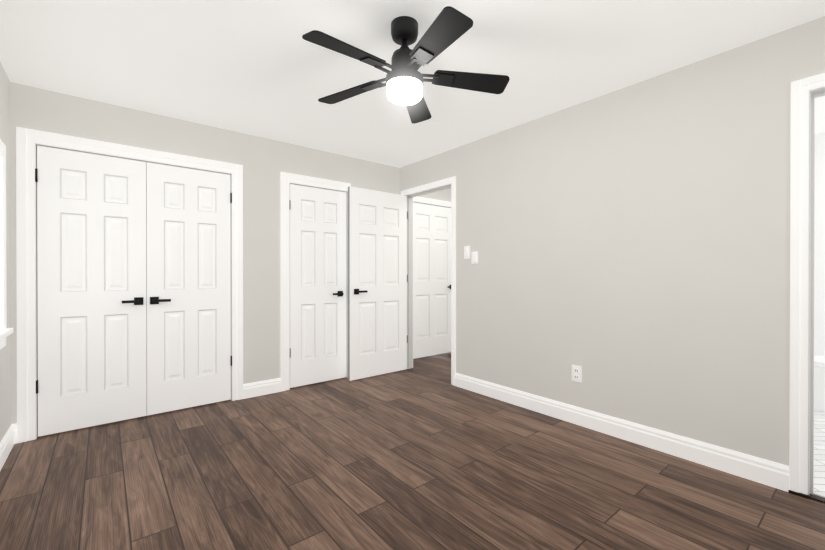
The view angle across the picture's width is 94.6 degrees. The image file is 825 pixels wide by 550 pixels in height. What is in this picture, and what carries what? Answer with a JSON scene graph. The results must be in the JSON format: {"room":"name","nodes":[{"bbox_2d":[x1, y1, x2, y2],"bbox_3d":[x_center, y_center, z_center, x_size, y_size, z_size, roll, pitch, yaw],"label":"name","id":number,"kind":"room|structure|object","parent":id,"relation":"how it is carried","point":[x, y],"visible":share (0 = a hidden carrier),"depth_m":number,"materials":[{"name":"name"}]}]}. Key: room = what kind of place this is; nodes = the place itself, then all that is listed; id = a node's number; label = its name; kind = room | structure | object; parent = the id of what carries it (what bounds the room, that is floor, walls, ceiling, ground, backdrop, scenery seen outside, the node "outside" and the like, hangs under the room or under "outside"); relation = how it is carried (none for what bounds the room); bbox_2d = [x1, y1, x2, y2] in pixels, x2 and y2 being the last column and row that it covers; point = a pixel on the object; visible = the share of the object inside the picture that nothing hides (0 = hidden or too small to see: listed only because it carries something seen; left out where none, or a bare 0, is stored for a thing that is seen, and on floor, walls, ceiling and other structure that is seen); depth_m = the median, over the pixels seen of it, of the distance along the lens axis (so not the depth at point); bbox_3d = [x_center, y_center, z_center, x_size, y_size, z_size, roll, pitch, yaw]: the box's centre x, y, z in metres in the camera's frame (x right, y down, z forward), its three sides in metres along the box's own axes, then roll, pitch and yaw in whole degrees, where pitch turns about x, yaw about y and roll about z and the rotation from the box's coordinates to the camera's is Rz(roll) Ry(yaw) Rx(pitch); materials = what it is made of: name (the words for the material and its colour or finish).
{"room":"empty bedroom","nodes":[
{"label":"empty bedroom","id":0,"kind":"room"},
{"bbox_2d":[0,62,10,441],"bbox_3d":[-1.351,-0.074,0.801,0.120,2.440,4.690,0,0,-39],"label":"wall","id":1,"kind":"structure","parent":0,"point":[5,388],"depth_m":2.46,"materials":[{"name":"paint"}]},
{"bbox_2d":[0,139,12,348],"bbox_3d":[-2.066,-0.178,1.718,0.165,1.228,1.585,0,0,-39],"label":"window","id":2,"kind":"structure","parent":1,"relation":"in","point":[5,332],"depth_m":2.28,"materials":[{"name":"white wood"}]},
{"bbox_2d":[0,424,13,470],"bbox_3d":[-1.298,1.079,0.848,0.016,0.132,4.450,0,0,-39],"label":"baseboard","id":3,"kind":"structure","parent":1,"relation":"attached to","point":[6,444],"depth_m":2.38,"materials":[{"name":"white wood"}]},
{"bbox_2d":[10,82,399,423],"bbox_3d":[-1.468,-0.084,3.651,3.532,2.440,0.120,0,0,-39],"label":"wall","id":4,"kind":"structure","parent":0,"point":[264,162],"depth_m":3.52,"materials":[{"name":"paint"}]},
{"bbox_2d":[12,423,16,443],"bbox_3d":[-2.691,1.074,2.572,0.028,0.132,0.016,0,0,-39],"label":"baseboard","id":5,"kind":"structure","parent":4,"relation":"attached to","point":[15,433],"depth_m":2.57,"materials":[{"name":"white wood"}]},
{"bbox_2d":[16,127,242,442],"bbox_3d":[-2.146,0.068,3.069,1.448,2.141,0.168,0,0,-39],"label":"door frame","id":6,"kind":"structure","parent":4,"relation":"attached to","point":[36,254],"depth_m":2.94,"materials":[{"name":"white wood"}]},
{"bbox_2d":[243,378,280,398],"bbox_3d":[-1.422,1.071,3.604,0.348,0.132,0.016,0,0,-39],"label":"baseboard","id":7,"kind":"structure","parent":4,"relation":"attached to","point":[260,388],"depth_m":3.60,"materials":[{"name":"white wood"}]},
{"bbox_2d":[280,172,350,391],"bbox_3d":[-1.014,0.065,3.989,0.774,2.141,0.168,0,0,-39],"label":"door frame","id":8,"kind":"structure","parent":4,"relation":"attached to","point":[347,253],"depth_m":3.94,"materials":[{"name":"white wood"}]},
{"bbox_2d":[146,188,450,354],"bbox_3d":[-1.307,-0.086,4.341,4.652,2.440,0.750,0,0,-39],"label":"wall","id":9,"kind":"structure","parent":0,"point":[444,195],"depth_m":5.22,"materials":[{"name":"paint"}]},
{"bbox_2d":[413,201,450,353],"bbox_3d":[0.234,0.082,5.188,0.859,2.099,0.120,0,0,-39],"label":"door frame","id":10,"kind":"structure","parent":9,"relation":"in","point":[434,205],"depth_m":5.19,"materials":[{"name":"white wood"}]},
{"bbox_2d":[413,202,450,358],"bbox_3d":[0.270,0.072,5.136,0.820,2.030,0.089,0,0,-39],"label":"hall door","id":11,"kind":"structure","parent":10,"relation":"attached to","point":[431,280],"depth_m":5.14,"materials":[{"name":"white wood"}]},
{"bbox_2d":[413,196,450,206],"bbox_3d":[0.277,0.055,5.134,0.969,2.154,0.018,0,0,-39],"label":"door frame","id":12,"kind":"structure","parent":9,"relation":"attached to","point":[431,201],"depth_m":5.11,"materials":[{"name":"white wood"}]},
{"bbox_2d":[0,353,824,549],"bbox_3d":[0.236,1.156,3.286,5.712,0.063,7.000,0,0,-39],"label":"floor","id":13,"kind":"structure","parent":0,"point":[423,453],"depth_m":2.07,"materials":[{"name":"brown wood"}]},
{"bbox_2d":[814,355,824,411],"bbox_3d":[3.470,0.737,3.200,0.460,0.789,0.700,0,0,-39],"label":"bathtub","id":14,"kind":"object","parent":13,"relation":"on","point":[819,383],"visible":0.1,"depth_m":3.15,"materials":[{"name":"white ceramic"}]},
{"bbox_2d":[0,0,824,167],"bbox_3d":[0.320,-1.352,3.270,5.832,0.100,7.120,0,0,-39],"label":"ceiling","id":15,"kind":"structure","parent":0,"point":[262,68],"depth_m":2.25,"materials":[{"name":"paint"}]},
{"bbox_2d":[302,6,509,123],"bbox_3d":[-0.059,-1.009,1.952,1.042,0.576,1.070,0,0,-39],"label":"fan","id":16,"kind":"object","parent":15,"relation":"hanging from","point":[404,79],"visible":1,"depth_m":1.91,"materials":[{"name":"black metal"}]},
{"bbox_2d":[400,16,824,465],"bbox_3d":[1.297,-0.081,2.953,0.120,2.440,4.690,0,0,-39],"label":"wall","id":17,"kind":"structure","parent":0,"point":[630,244],"depth_m":2.52,"materials":[{"name":"paint"}]},
{"bbox_2d":[348,186,406,380],"bbox_3d":[-0.373,0.091,4.298,0.788,2.063,0.144,0,0,-39],"label":"entry door","id":18,"kind":"structure","parent":17,"relation":"in","point":[377,282],"depth_m":4.26,"materials":[{"name":"white wood"}]},
{"bbox_2d":[405,184,450,368],"bbox_3d":[0.205,0.085,4.298,0.120,2.099,0.825,0,0,-39],"label":"door frame","id":19,"kind":"structure","parent":17,"relation":"attached to","point":[410,279],"depth_m":4.59,"materials":[{"name":"white wood"}]},
{"bbox_2d":[401,176,455,385],"bbox_3d":[0.151,0.062,4.255,0.018,2.146,0.913,0,0,-39],"label":"trim","id":20,"kind":"structure","parent":17,"relation":"attached to","point":[450,180],"depth_m":3.93,"materials":[{"name":"white wood"}]},
{"bbox_2d":[464,246,469,258],"bbox_3d":[0.540,-0.224,3.780,0.013,0.125,0.072,0,0,-39],"label":"switch plate","id":21,"kind":"object","parent":17,"relation":"attached to","point":[466,252],"visible":1,"depth_m":3.77,"materials":[{"name":"white plastic"}]},
{"bbox_2d":[471,252,477,263],"bbox_3d":[0.600,-0.169,3.700,0.020,0.115,0.078,0,0,-39],"label":"switch","id":22,"kind":"object","parent":17,"relation":"attached to","point":[474,257],"visible":1,"depth_m":3.69,"materials":[{"name":"white plastic"}]},
{"bbox_2d":[572,365,581,382],"bbox_3d":[1.253,0.754,2.908,0.010,0.120,0.076,0,0,-39],"label":"electrical outlet plate","id":23,"kind":"object","parent":17,"relation":"attached to","point":[576,373],"visible":1,"depth_m":2.90,"materials":[{"name":"white plastic"}]},
{"bbox_2d":[455,373,788,491],"bbox_3d":[1.212,1.073,2.954,0.016,0.132,2.449,0,0,-39],"label":"baseboard","id":24,"kind":"structure","parent":17,"relation":"attached to","point":[761,471],"depth_m":2.52,"materials":[{"name":"white wood"}]},
{"bbox_2d":[789,73,824,494],"bbox_3d":[2.328,0.093,1.685,0.120,2.099,0.821,0,0,-39],"label":"door frame","id":25,"kind":"structure","parent":17,"relation":"attached to","point":[816,93],"depth_m":1.97,"materials":[{"name":"white wood"}]},
{"bbox_2d":[814,132,824,355],"bbox_3d":[4.148,-0.082,3.091,0.120,2.440,1.710,0,0,-39],"label":"wall","id":26,"kind":"structure","parent":0,"point":[819,286],"depth_m":3.49,"materials":[{"name":"paint"}]}
]}

